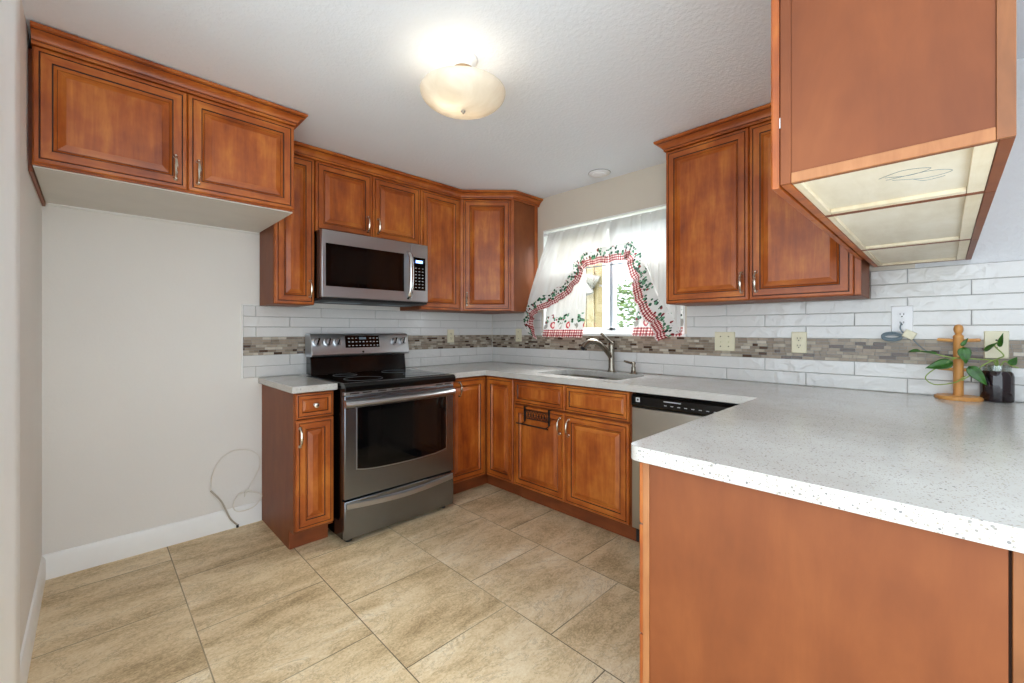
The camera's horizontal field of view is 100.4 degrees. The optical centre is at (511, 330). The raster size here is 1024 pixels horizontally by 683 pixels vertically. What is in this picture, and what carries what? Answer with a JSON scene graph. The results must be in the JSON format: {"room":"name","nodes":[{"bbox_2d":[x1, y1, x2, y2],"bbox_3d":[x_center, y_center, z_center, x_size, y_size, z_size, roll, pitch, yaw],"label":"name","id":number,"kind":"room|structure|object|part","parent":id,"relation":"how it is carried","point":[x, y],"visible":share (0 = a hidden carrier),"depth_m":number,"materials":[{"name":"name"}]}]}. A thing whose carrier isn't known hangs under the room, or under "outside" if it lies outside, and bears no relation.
{"room":"kitchen","nodes":[
{"label":"kitchen","id":0,"kind":"room"},
{"bbox_2d":[20,0,41,651],"bbox_3d":[-1.744,0.038,1.440,0.120,2.349,1.659,0,0,-45],"label":"wall","id":1,"kind":"structure","parent":0,"point":[30,204],"depth_m":1.63,"materials":[{"name":"paint"}]},
{"bbox_2d":[0,0,19,682],"bbox_3d":[-1.304,0.039,1.012,0.146,2.348,0.463,0,0,-45],"label":"trim","id":2,"kind":"structure","parent":1,"relation":"attached to","point":[9,9],"depth_m":1.09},
{"bbox_2d":[20,556,45,682],"bbox_3d":[-1.849,1.152,1.641,0.013,0.122,1.198,0,0,-45],"label":"baseboard","id":3,"kind":"structure","parent":1,"relation":"attached to","point":[32,622],"depth_m":1.64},
{"bbox_2d":[42,202,491,554],"bbox_3d":[-1.269,0.038,3.149,3.195,2.349,0.130,0,0,-45],"label":"wall","id":4,"kind":"structure","parent":0,"point":[158,339],"depth_m":2.38,"materials":[{"name":"paint"}]},
{"bbox_2d":[42,501,261,579],"bbox_3d":[-1.941,1.152,2.401,0.947,0.122,0.013,0,0,-45],"label":"baseboard","id":5,"kind":"structure","parent":4,"relation":"attached to","point":[75,559],"depth_m":2.33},
{"bbox_2d":[28,21,307,233],"bbox_3d":[-1.674,-0.867,2.152,0.977,0.524,0.740,0,0,-45],"label":"upper cabinet","id":6,"kind":"object","parent":4,"relation":"attached to","point":[111,131],"visible":1,"depth_m":1.87,"materials":[{"name":"brown wood"}]},
{"bbox_3d":[-1.627,-0.848,1.757,0.462,0.434,0.021,0,0,-45],"label":"door","id":7,"kind":"part","parent":6,"relation":"part of","materials":[{"name":"brown wood"}]},
{"bbox_3d":[-1.539,-1.099,2.023,0.966,0.060,0.367,0,0,-45],"label":"crown","id":8,"kind":"part","parent":6,"relation":"part of","materials":[{"name":"brown wood"}]},
{"bbox_3d":[-1.472,-0.719,1.870,0.019,0.117,0.036,0,0,-45],"label":"handle","id":9,"kind":"part","parent":6,"relation":"part of","materials":[{"name":"grey metal"}]},
{"bbox_3d":[-1.413,-0.719,1.928,0.019,0.117,0.036,0,0,-45],"label":"handle","id":10,"kind":"part","parent":6,"relation":"part of","materials":[{"name":"grey metal"}]},
{"bbox_3d":[-1.301,-0.848,2.078,0.446,0.434,0.021,0,0,-45],"label":"door","id":11,"kind":"part","parent":6,"relation":"part of","materials":[{"name":"brown wood"}]},
{"bbox_2d":[260,155,313,306],"bbox_3d":[-1.406,-0.624,2.679,0.229,0.930,0.344,0,0,-45],"label":"upper cabinet","id":12,"kind":"object","parent":4,"relation":"attached to","point":[286,246],"visible":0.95,"depth_m":2.60,"materials":[{"name":"brown wood"}]},
{"bbox_3d":[-1.237,-0.259,2.630,0.019,0.117,0.036,0,0,-45],"label":"handle","id":13,"kind":"part","parent":12,"relation":"part of","materials":[{"name":"grey metal"}]},
{"bbox_2d":[314,160,419,244],"bbox_3d":[-1.055,-0.856,3.032,0.764,0.466,0.355,0,0,-45],"label":"upper cabinet","id":14,"kind":"object","parent":4,"relation":"attached to","point":[345,200],"visible":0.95,"depth_m":2.89,"materials":[{"name":"brown wood"}]},
{"bbox_3d":[-1.099,-0.846,2.805,0.378,0.438,0.021,0,0,-45],"label":"door","id":15,"kind":"part","parent":14,"relation":"part of","materials":[{"name":"brown wood"}]},
{"bbox_3d":[-0.970,-0.723,2.892,0.019,0.117,0.036,0,0,-45],"label":"handle","id":16,"kind":"part","parent":14,"relation":"part of","materials":[{"name":"grey metal"}]},
{"bbox_2d":[314,229,427,306],"bbox_3d":[-1.009,-0.402,2.988,0.760,0.440,0.461,0,0,-45],"label":"microwave","id":17,"kind":"object","parent":14,"relation":"attached to","point":[350,269],"visible":0.95,"depth_m":2.81,"materials":[{"name":"silver metal"}]},
{"bbox_3d":[-0.714,-0.392,3.000,0.034,0.346,0.064,0,0,-45],"label":"handle","id":18,"kind":"part","parent":17,"relation":"part of","materials":[{"name":"silver metal"}]},
{"bbox_3d":[-0.916,-0.723,2.945,0.019,0.117,0.036,0,0,-45],"label":"handle","id":19,"kind":"part","parent":14,"relation":"part of","materials":[{"name":"grey metal"}]},
{"bbox_3d":[-0.827,-0.846,3.073,0.380,0.438,0.021,0,0,-45],"label":"door","id":20,"kind":"part","parent":14,"relation":"part of","materials":[{"name":"brown wood"}]},
{"bbox_2d":[400,189,459,311],"bbox_3d":[-0.640,-0.624,3.433,0.385,0.930,0.344,0,0,-45],"label":"upper cabinet","id":21,"kind":"object","parent":4,"relation":"attached to","point":[439,214],"visible":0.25,"depth_m":3.33,"materials":[{"name":"brown wood"}]},
{"bbox_3d":[-0.555,-0.614,3.341,0.374,0.902,0.021,0,0,-45],"label":"door","id":22,"kind":"part","parent":21,"relation":"part of","materials":[{"name":"brown wood"}]},
{"bbox_2d":[447,329,453,342],"bbox_3d":[-0.540,0.048,3.772,0.072,0.116,0.008,0,0,-45],"label":"wall plate","id":23,"kind":"object","parent":4,"relation":"attached to","point":[450,333],"visible":1,"depth_m":3.77,"materials":[{"name":"beige plastic"}]},
{"bbox_2d":[27,483,640,682],"bbox_3d":[-0.315,1.243,1.219,4.263,0.060,3.979,0,0,-45],"label":"floor","id":24,"kind":"structure","parent":0,"point":[494,584],"depth_m":1.86,"materials":[{"name":"tile"}]},
{"bbox_2d":[210,449,261,527],"bbox_3d":[-1.686,0.971,2.616,0.273,0.480,0.037,0,0,-41],"label":"cable","id":25,"kind":"object","parent":24,"relation":"on","point":[248,490],"visible":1,"depth_m":2.61,"materials":[{"name":"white plastic"}]},
{"bbox_2d":[262,384,333,549],"bbox_3d":[-1.300,0.775,2.579,0.212,0.876,0.658,0,0,-45],"label":"base cabinet","id":26,"kind":"object","parent":24,"relation":"on","point":[298,429],"visible":0.96,"depth_m":2.41,"materials":[{"name":"brown wood"}]},
{"bbox_2d":[258,375,337,393],"bbox_3d":[-1.306,0.317,2.577,0.242,0.037,0.651,0,0,-45],"label":"countertop","id":27,"kind":"structure","parent":26,"relation":"on","point":[293,384],"depth_m":2.42,"materials":[{"name":"stone"}]},
{"bbox_3d":[-1.137,0.581,2.303,0.019,0.117,0.036,0,0,-45],"label":"handle","id":28,"kind":"part","parent":26,"relation":"part of","materials":[{"name":"grey metal"}]},
{"bbox_3d":[-1.099,0.414,2.381,0.204,0.138,0.021,0,0,-45],"label":"drawer","id":29,"kind":"part","parent":26,"relation":"part of","materials":[{"name":"brown wood"}]},
{"bbox_3d":[-1.099,0.791,2.381,0.204,0.600,0.021,0,0,-45],"label":"door","id":30,"kind":"part","parent":26,"relation":"part of","materials":[{"name":"brown wood"}]},
{"bbox_2d":[305,333,455,541],"bbox_3d":[-0.893,0.615,2.883,0.764,1.194,0.739,0,0,-45],"label":"range","id":31,"kind":"object","parent":24,"relation":"on","point":[393,424],"visible":0.96,"depth_m":2.66,"materials":[{"name":"silver metal"}]},
{"bbox_3d":[-1.294,0.077,2.838,0.062,0.062,0.035,0,0,-45],"label":"knob","id":32,"kind":"part","parent":31,"relation":"part of","materials":[{"name":"silver metal"}]},
{"bbox_3d":[-1.242,0.077,2.889,0.062,0.062,0.035,0,0,-45],"label":"knob","id":33,"kind":"part","parent":31,"relation":"part of","materials":[{"name":"silver metal"}]},
{"bbox_3d":[-1.195,0.077,2.935,0.062,0.062,0.035,0,0,-45],"label":"knob","id":34,"kind":"part","parent":31,"relation":"part of","materials":[{"name":"silver metal"}]},
{"bbox_2d":[306,369,455,392],"bbox_3d":[-0.869,0.320,2.859,0.764,0.052,0.610,0,0,-45],"label":"cooktop","id":35,"kind":"object","parent":31,"relation":"in","point":[348,380],"depth_m":2.73,"materials":[{"name":"black glass"}]},
{"bbox_3d":[-0.887,0.077,3.238,0.062,0.062,0.035,0,0,-45],"label":"knob","id":36,"kind":"part","parent":31,"relation":"part of","materials":[{"name":"silver metal"}]},
{"bbox_3d":[-0.680,0.357,2.667,0.754,0.020,0.030,0,0,-45],"label":"vent trim","id":37,"kind":"part","parent":31,"relation":"part of","materials":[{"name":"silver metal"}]},
{"bbox_3d":[-0.680,0.661,2.667,0.756,0.586,0.030,0,0,-45],"label":"oven door","id":38,"kind":"part","parent":31,"relation":"part of","materials":[{"name":"metal"}]},
{"bbox_3d":[-0.680,1.074,2.667,0.756,0.218,0.030,0,0,-45],"label":"drawer","id":39,"kind":"part","parent":31,"relation":"part of","materials":[{"name":"metal"}]},
{"bbox_3d":[-0.651,0.414,2.638,0.754,0.046,0.050,0,0,-45],"label":"handle","id":40,"kind":"part","parent":31,"relation":"part of","materials":[{"name":"silver metal"}]},
{"bbox_3d":[-0.839,0.077,3.286,0.062,0.062,0.035,0,0,-45],"label":"knob","id":41,"kind":"part","parent":31,"relation":"part of","materials":[{"name":"silver metal"}]},
{"bbox_2d":[451,375,521,496],"bbox_3d":[-0.223,0.775,3.460,0.986,0.876,0.914,0,0,-45],"label":"base cabinet","id":42,"kind":"object","parent":24,"relation":"on","point":[483,406],"visible":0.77,"depth_m":3.15,"materials":[{"name":"brown wood"}]},
{"bbox_3d":[-0.367,0.423,3.062,0.019,0.117,0.036,0,0,-45],"label":"handle","id":43,"kind":"part","parent":42,"relation":"part of","materials":[{"name":"grey metal"}]},
{"bbox_3d":[-0.331,0.722,3.137,0.351,0.745,0.021,0,0,-45],"label":"door","id":44,"kind":"part","parent":42,"relation":"part of","materials":[{"name":"brown wood"}]},
{"bbox_3d":[-0.090,0.722,3.158,0.021,0.745,0.286,0,0,-45],"label":"door","id":45,"kind":"part","parent":42,"relation":"part of","materials":[{"name":"brown wood"}]},
{"bbox_2d":[406,362,1023,552],"bbox_3d":[0.401,0.317,2.274,1.762,0.037,3.478,0,0,-45],"label":"countertop","id":46,"kind":"structure","parent":42,"relation":"on","point":[952,468],"depth_m":1.10,"materials":[{"name":"stone"}]},
{"bbox_2d":[564,374,622,379],"bbox_3d":[0.530,0.425,2.939,0.382,0.176,0.667,0,0,-45],"label":"sink","id":47,"kind":"object","parent":46,"relation":"in","point":[564,374],"visible":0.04,"depth_m":3.16,"materials":[{"name":"metal"}]},
{"bbox_3d":[0.405,0.425,3.066,0.382,0.176,0.311,0,0,-45],"label":"bowl","id":48,"kind":"part","parent":47,"relation":"part of","materials":[{"name":"metal"}]},
{"bbox_3d":[0.651,0.425,2.816,0.382,0.176,0.321,0,0,-45],"label":"bowl","id":49,"kind":"part","parent":47,"relation":"part of","materials":[{"name":"metal"}]},
{"bbox_2d":[580,333,615,371],"bbox_3d":[0.613,0.156,3.053,0.295,0.285,0.060,0,0,-22],"label":"faucet","id":50,"kind":"object","parent":46,"relation":"on","point":[609,351],"visible":1,"depth_m":3.07,"materials":[{"name":"silver metal"}]},
{"bbox_3d":[0.610,0.134,3.047,0.275,0.152,0.042,0,0,-24],"label":"spout","id":51,"kind":"part","parent":50,"relation":"part of","materials":[{"name":"silver metal"}]},
{"bbox_3d":[0.682,0.055,3.082,0.100,0.082,0.022,0,0,-21],"label":"lever","id":52,"kind":"part","parent":50,"relation":"part of","materials":[{"name":"silver metal"}]},
{"bbox_2d":[624,360,636,373],"bbox_3d":[0.819,0.250,2.940,0.094,0.096,0.048,0,0,-25],"label":"soap dispenser","id":53,"kind":"object","parent":46,"relation":"on","point":[633,368],"visible":1,"depth_m":2.94,"materials":[{"name":"silver metal"}]},
{"bbox_2d":[934,324,983,401],"bbox_3d":[1.948,0.135,1.862,0.151,0.325,0.151,0,0,-45],"label":"mug tree","id":54,"kind":"object","parent":46,"relation":"on","point":[958,369],"visible":0.92,"depth_m":1.85,"materials":[{"name":"brown wood"}]},
{"bbox_3d":[1.948,0.127,1.862,0.035,0.309,0.035,0,0,-45],"label":"post","id":55,"kind":"part","parent":54,"relation":"part of","materials":[{"name":"brown wood"}]},
{"bbox_2d":[909,334,1018,402],"bbox_3d":[1.935,0.154,1.841,0.328,0.289,0.099,0,0,24],"label":"potted plant","id":56,"kind":"object","parent":46,"relation":"on","point":[997,385],"visible":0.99,"depth_m":1.79,"materials":[{"name":"plant"}]},
{"bbox_2d":[979,370,1014,402],"bbox_3d":[2.039,0.233,1.795,0.099,0.129,0.099,0,0,-45],"label":"jar","id":57,"kind":"object","parent":46,"relation":"on","point":[998,386],"depth_m":1.76,"materials":[{"name":"glass"}]},
{"bbox_2d":[514,374,637,541],"bbox_3d":[0.542,0.775,2.917,0.658,0.876,0.932,0,0,-45],"label":"base cabinet","id":58,"kind":"object","parent":24,"relation":"on","point":[580,467],"visible":0.81,"depth_m":2.65,"materials":[{"name":"brown wood"}]},
{"bbox_2d":[516,406,551,429],"bbox_3d":[0.152,0.583,2.876,0.070,0.119,0.285,0,0,-45],"label":"rack","id":59,"kind":"object","parent":58,"relation":"hanging from","point":[525,410],"visible":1,"depth_m":2.87,"materials":[{"name":"black metal"}]},
{"bbox_3d":[0.163,0.575,2.877,0.006,0.061,0.210,0,0,-45],"label":"scroll panel","id":60,"kind":"part","parent":59,"relation":"part of","materials":[{"name":"black metal"}]},
{"bbox_3d":[0.178,0.430,2.885,0.021,0.165,0.456,0,0,-45],"label":"drawer","id":61,"kind":"part","parent":58,"relation":"part of","materials":[{"name":"brown wood"}]},
{"bbox_3d":[0.178,0.810,2.885,0.021,0.566,0.456,0,0,-45],"label":"door","id":62,"kind":"part","parent":58,"relation":"part of","materials":[{"name":"brown wood"}]},
{"bbox_3d":[0.295,0.613,2.726,0.036,0.117,0.019,0,0,-45],"label":"handle","id":63,"kind":"part","parent":58,"relation":"part of","materials":[{"name":"grey metal"}]},
{"bbox_3d":[0.344,0.613,2.676,0.036,0.117,0.019,0,0,-45],"label":"handle","id":64,"kind":"part","parent":58,"relation":"part of","materials":[{"name":"grey metal"}]},
{"bbox_3d":[0.501,0.430,2.558,0.021,0.165,0.454,0,0,-45],"label":"drawer","id":65,"kind":"part","parent":58,"relation":"part of","materials":[{"name":"brown wood"}]},
{"bbox_3d":[0.501,0.810,2.558,0.021,0.566,0.454,0,0,-45],"label":"door","id":66,"kind":"part","parent":58,"relation":"part of","materials":[{"name":"brown wood"}]},
{"bbox_2d":[631,392,737,543],"bbox_3d":[1.089,0.778,2.377,0.619,0.866,0.592,0,0,-45],"label":"dishwasher","id":67,"kind":"object","parent":24,"relation":"on","point":[652,414],"visible":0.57,"depth_m":2.28,"materials":[{"name":"silver metal"}]},
{"bbox_3d":[0.889,0.759,2.181,0.038,0.672,0.592,0,0,-45],"label":"door","id":68,"kind":"part","parent":67,"relation":"part of","materials":[{"name":"metal"}]},
{"bbox_2d":[640,462,1023,682],"bbox_3d":[1.187,0.775,1.495,1.735,0.876,0.775,0,0,-45],"label":"base cabinet","id":69,"kind":"object","parent":24,"relation":"on","point":[739,584],"visible":0.7,"depth_m":0.86,"materials":[{"name":"brown wood"}]},
{"bbox_3d":[0.507,0.431,1.297,0.458,0.160,0.021,0,0,-45],"label":"drawer","id":70,"kind":"part","parent":69,"relation":"part of","materials":[{"name":"brown wood"}]},
{"bbox_3d":[0.507,0.659,1.297,0.458,0.287,0.021,0,0,-45],"label":"drawer","id":71,"kind":"part","parent":69,"relation":"part of","materials":[{"name":"brown wood"}]},
{"bbox_3d":[0.507,0.951,1.297,0.458,0.287,0.021,0,0,-45],"label":"drawer","id":72,"kind":"part","parent":69,"relation":"part of","materials":[{"name":"brown wood"}]},
{"bbox_3d":[0.819,0.774,0.646,0.018,0.876,0.081,0,0,-45],"label":"corner post","id":73,"kind":"part","parent":69,"relation":"part of","materials":[{"name":"brown wood"}]},
{"bbox_2d":[22,0,1023,198],"bbox_3d":[-0.092,-1.186,1.663,3.603,0.100,3.899,0,0,-45],"label":"ceiling","id":74,"kind":"structure","parent":0,"point":[590,85],"depth_m":1.83,"materials":[{"name":"paint"}]},
{"bbox_2d":[420,50,505,119],"bbox_3d":[-0.204,-1.022,1.786,0.356,0.228,0.356,0,0,-45],"label":"ceiling light","id":75,"kind":"object","parent":74,"relation":"attached to","point":[460,90],"visible":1,"depth_m":1.71,"materials":[{"name":"white glass"}]},
{"bbox_3d":[-0.204,-1.011,1.786,0.087,0.162,0.087,0,0,-45],"label":"stem","id":76,"kind":"part","parent":75,"relation":"part of","materials":[{"name":"metal"}]},
{"bbox_2d":[588,169,610,177],"bbox_3d":[0.629,-1.125,3.073,0.157,0.022,0.157,0,0,-45],"label":"ceiling disc","id":77,"kind":"object","parent":74,"relation":"attached to","point":[597,173],"visible":1,"depth_m":3.04,"materials":[{"name":"white plastic"}]},
{"bbox_2d":[771,0,1016,219],"bbox_3d":[0.807,-0.699,0.957,0.386,0.780,0.391,0,0,-45],"label":"upper cabinet","id":78,"kind":"object","parent":74,"relation":"hanging from","point":[876,104],"visible":1,"depth_m":0.82,"materials":[{"name":"brown wood"}]},
{"bbox_3d":[0.706,-0.688,1.066,0.374,0.757,0.021,0,0,-45],"label":"door","id":79,"kind":"part","parent":78,"relation":"part of","materials":[{"name":"brown wood"}]},
{"bbox_3d":[0.723,-0.701,1.049,0.377,0.777,0.018,0,0,-45],"label":"frame","id":80,"kind":"part","parent":78,"relation":"part of","materials":[{"name":"brown wood"}]},
{"bbox_3d":[0.695,-0.712,0.804,0.005,0.755,0.287,0,0,-45],"label":"panel","id":81,"kind":"part","parent":78,"relation":"part of","materials":[{"name":"brown wood"}]},
{"bbox_3d":[0.832,-0.319,0.938,0.357,0.010,0.292,0,0,-45],"label":"rail","id":82,"kind":"part","parent":78,"relation":"part of","materials":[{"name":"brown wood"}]},
{"bbox_3d":[0.941,-0.701,0.827,0.377,0.777,0.018,0,0,-45],"label":"panel","id":83,"kind":"part","parent":78,"relation":"part of","materials":[{"name":"brown wood"}]},
{"bbox_2d":[810,191,995,252],"bbox_3d":[1.199,-0.699,1.343,0.711,0.780,0.391,0,0,-45],"label":"upper cabinet","id":84,"kind":"object","parent":74,"relation":"hanging from","point":[958,218],"visible":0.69,"depth_m":1.29,"materials":[{"name":"brown wood"}]},
{"bbox_3d":[1.095,-0.688,1.449,0.708,0.757,0.021,0,0,-45],"label":"door","id":85,"kind":"part","parent":84,"relation":"part of","materials":[{"name":"brown wood"}]},
{"bbox_3d":[1.112,-0.701,1.432,0.711,0.777,0.018,0,0,-45],"label":"frame","id":86,"kind":"part","parent":84,"relation":"part of","materials":[{"name":"brown wood"}]},
{"bbox_3d":[1.330,-0.701,1.210,0.711,0.777,0.018,0,0,-45],"label":"panel","id":87,"kind":"part","parent":84,"relation":"part of","materials":[{"name":"brown wood"}]},
{"bbox_2d":[492,58,1023,401],"bbox_3d":[1.251,0.038,2.761,0.149,2.349,3.979,0,0,-45],"label":"wall","id":88,"kind":"structure","parent":0,"point":[846,349],"depth_m":2.22,"materials":[{"name":"white tile"}]},
{"bbox_2d":[447,199,537,313],"bbox_3d":[-0.200,-0.624,3.689,0.611,0.930,0.597,0,0,-45],"label":"upper cabinet","id":89,"kind":"object","parent":88,"relation":"attached to","point":[499,238],"visible":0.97,"depth_m":3.48,"materials":[{"name":"brown wood"}]},
{"bbox_2d":[294,141,542,206],"bbox_3d":[-0.622,-1.099,3.166,2.028,0.060,0.306,0,0,-35],"label":"crown molding","id":90,"kind":"structure","parent":89,"relation":"attached to","point":[300,149],"depth_m":3.08,"materials":[{"name":"brown wood"}]},
{"bbox_3d":[-0.202,-0.614,3.482,0.384,0.902,0.021,0,0,-1],"label":"door","id":91,"kind":"part","parent":89,"relation":"part of","materials":[{"name":"brown wood"}]},
{"bbox_3d":[0.208,-0.614,3.682,0.038,0.910,0.002,0,0,-45],"label":"trim","id":92,"kind":"part","parent":89,"relation":"part of","materials":[{"name":"brown wood"}]},
{"bbox_2d":[516,329,521,341],"bbox_3d":[0.056,0.041,3.859,0.015,0.116,0.072,0,0,-45],"label":"wall plate","id":93,"kind":"object","parent":88,"relation":"attached to","point":[518,331],"visible":1,"depth_m":3.85,"materials":[{"name":"beige plastic"}]},
{"bbox_2d":[541,204,686,336],"bbox_3d":[0.738,-0.408,3.267,0.139,0.898,1.254,0,0,-45],"label":"window","id":94,"kind":"structure","parent":88,"relation":"in","point":[612,330],"depth_m":3.26,"materials":[{"name":"white plastic"}]},
{"bbox_3d":[0.562,-0.409,3.473,0.026,0.818,0.610,0,0,-45],"label":"sash","id":95,"kind":"part","parent":94,"relation":"part of","materials":[{"name":"white plastic"}]},
{"bbox_2d":[586,262,626,267],"bbox_3d":[0.723,-0.499,3.253,0.009,0.009,1.208,0,0,-45],"label":"curtain rod","id":96,"kind":"object","parent":94,"relation":"attached to","point":[623,262],"visible":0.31,"depth_m":3.25,"materials":[{"name":"white metal"}]},
{"bbox_2d":[542,268,585,336],"bbox_3d":[0.419,-0.228,3.498,0.090,0.562,0.415,0,0,-45],"label":"cafe curtain","id":97,"kind":"object","parent":96,"relation":"hanging from","point":[566,318],"visible":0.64,"depth_m":3.46,"materials":[{"name":"fabric"}]},
{"bbox_2d":[632,265,683,335],"bbox_3d":[0.993,-0.236,2.915,0.090,0.547,0.360,0,0,-45],"label":"cafe curtain","id":98,"kind":"object","parent":96,"relation":"hanging from","point":[641,327],"visible":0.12,"depth_m":2.98,"materials":[{"name":"fabric"}]},
{"bbox_3d":[0.715,0.031,3.244,0.074,0.020,1.254,0,0,-45],"label":"sill","id":99,"kind":"part","parent":94,"relation":"part of","materials":[{"name":"white wood"}]},
{"bbox_3d":[0.974,-0.409,3.096,0.026,0.818,0.575,0,0,-45],"label":"sash","id":100,"kind":"part","parent":94,"relation":"part of","materials":[{"name":"white plastic"}]},
{"bbox_2d":[715,332,734,350],"bbox_3d":[1.294,0.066,2.601,0.015,0.116,0.118,0,0,-45],"label":"wall plate","id":101,"kind":"object","parent":88,"relation":"attached to","point":[724,341],"visible":1,"depth_m":2.60,"materials":[{"name":"beige plastic"}]},
{"bbox_2d":[653,103,869,305],"bbox_3d":[1.315,-0.644,2.341,0.363,0.970,0.963,0,0,-45],"label":"upper cabinet","id":102,"kind":"object","parent":88,"relation":"attached to","point":[731,238],"visible":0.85,"depth_m":2.26,"materials":[{"name":"brown wood"}]},
{"bbox_3d":[1.084,-0.614,2.399,0.021,0.904,0.452,0,0,-45],"label":"door","id":103,"kind":"part","parent":102,"relation":"part of","materials":[{"name":"brown wood"}]},
{"bbox_3d":[1.313,-1.099,2.343,0.363,0.060,0.957,0,0,-45],"label":"crown","id":104,"kind":"part","parent":102,"relation":"part of","materials":[{"name":"brown wood"}]},
{"bbox_3d":[1.199,-0.254,2.241,0.036,0.117,0.019,0,0,-45],"label":"handle","id":105,"kind":"part","parent":102,"relation":"part of","materials":[{"name":"grey metal"}]},
{"bbox_3d":[1.248,-0.254,2.192,0.036,0.117,0.019,0,0,-45],"label":"handle","id":106,"kind":"part","parent":102,"relation":"part of","materials":[{"name":"grey metal"}]},
{"bbox_3d":[1.395,-0.614,2.083,0.021,0.904,0.430,0,0,-45],"label":"door","id":107,"kind":"part","parent":102,"relation":"part of","materials":[{"name":"brown wood"}]},
{"bbox_2d":[791,332,806,352],"bbox_3d":[1.566,0.065,2.330,0.008,0.116,0.072,0,0,-45],"label":"wall plate","id":108,"kind":"object","parent":88,"relation":"attached to","point":[798,339],"visible":1,"depth_m":2.33,"materials":[{"name":"beige plastic"}]},
{"bbox_2d":[795,336,801,341],"bbox_3d":[1.564,0.045,2.328,0.002,0.033,0.033,0,0,-45],"label":"socket","id":109,"kind":"object","parent":108,"relation":"attached to","point":[797,338],"depth_m":2.33,"materials":[{"name":"beige plastic"}]},
{"bbox_2d":[795,343,801,348],"bbox_3d":[1.564,0.084,2.328,0.002,0.033,0.033,0,0,-45],"label":"socket","id":110,"kind":"object","parent":108,"relation":"attached to","point":[797,345],"depth_m":2.33,"materials":[{"name":"beige plastic"}]},
{"bbox_2d":[891,306,912,331],"bbox_3d":[1.858,-0.055,2.034,0.008,0.126,0.078,0,0,-45],"label":"wall plate","id":111,"kind":"object","parent":88,"relation":"attached to","point":[899,314],"visible":0.98,"depth_m":2.03,"materials":[{"name":"white plastic"}]},
{"bbox_2d":[897,311,906,317],"bbox_3d":[1.856,-0.075,2.031,0.002,0.033,0.033,0,0,-45],"label":"socket","id":112,"kind":"object","parent":111,"relation":"attached to","point":[900,314],"depth_m":2.03,"materials":[{"name":"white plastic"}]},
{"bbox_2d":[897,320,906,326],"bbox_3d":[1.856,-0.036,2.031,0.002,0.033,0.033,0,0,-45],"label":"socket","id":113,"kind":"object","parent":111,"relation":"attached to","point":[904,322],"depth_m":2.03,"materials":[{"name":"white plastic"}]},
{"bbox_2d":[881,323,938,355],"bbox_3d":[1.859,0.038,1.998,0.037,0.153,0.200,0,0,-45],"label":"charger","id":114,"kind":"object","parent":88,"relation":"attached to","point":[908,334],"visible":0.96,"depth_m":2.02,"materials":[{"name":"beige plastic"}]},
{"bbox_2d":[851,239,978,266],"bbox_3d":[1.667,-0.699,1.804,0.597,0.780,0.391,0,0,-45],"label":"upper cabinet","id":115,"kind":"object","parent":88,"relation":"attached to","point":[953,250],"visible":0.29,"depth_m":1.79,"materials":[{"name":"brown wood"}]},
{"bbox_3d":[1.435,-0.688,1.783,0.236,0.757,0.021,0,0,-45],"label":"door","id":116,"kind":"part","parent":115,"relation":"part of","materials":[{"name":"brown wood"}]},
{"bbox_3d":[1.579,-0.701,1.893,0.597,0.777,0.018,0,0,-45],"label":"frame","id":117,"kind":"part","parent":115,"relation":"part of","materials":[{"name":"brown wood"}]},
{"bbox_3d":[1.798,-0.701,1.671,0.597,0.777,0.018,0,0,-45],"label":"panel","id":118,"kind":"part","parent":115,"relation":"part of","materials":[{"name":"brown wood"}]},
{"bbox_2d":[984,331,1008,358],"bbox_3d":[2.067,0.061,1.821,0.008,0.118,0.072,0,0,-45],"label":"wall plate","id":119,"kind":"object","parent":88,"relation":"attached to","point":[990,337],"visible":0.74,"depth_m":1.82,"materials":[{"name":"beige plastic"}]},
{"label":"outside","id":120,"kind":"structure","parent":0,"visible":0},
{"bbox_3d":[4.718,1.538,13.068,18.937,0.050,24.000,0,0,-45],"label":"ground","id":121,"kind":"structure","parent":120,"visible":0},
{"bbox_2d":[584,249,608,327],"bbox_3d":[0.464,-0.087,4.860,0.138,3.200,1.525,0,0,-45],"label":"wall","id":122,"kind":"structure","parent":121,"relation":"on","point":[597,303],"depth_m":4.35,"materials":[{"name":"beige"}]},
{"bbox_2d":[586,273,599,295],"bbox_3d":[0.799,-0.472,4.375,0.212,0.247,0.174,0,0,23],"label":"floodlight","id":123,"kind":"object","parent":122,"relation":"attached to","point":[591,280],"visible":0.57,"depth_m":4.33,"materials":[{"name":"white plastic"}]},
{"bbox_2d":[616,280,635,327],"bbox_3d":[2.227,0.263,8.581,2.880,2.513,3.086,0,0,-45],"label":"tree","id":124,"kind":"object","parent":121,"relation":"on","point":[620,289],"visible":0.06,"depth_m":8.01,"materials":[{"name":"green plant"}]},
{"bbox_3d":[0.707,-0.817,3.237,0.020,0.024,1.209,0,0,-45],"label":"curtain rod","id":125,"kind":"object","parent":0,"visible":0},
{"bbox_2d":[523,209,680,340],"bbox_3d":[0.607,-0.376,3.198,0.192,0.899,1.314,0,0,-45],"label":"curtain","id":126,"kind":"object","parent":125,"relation":"hanging from","point":[565,256],"visible":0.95,"depth_m":3.12,"materials":[{"name":"white fabric"}]}
]}

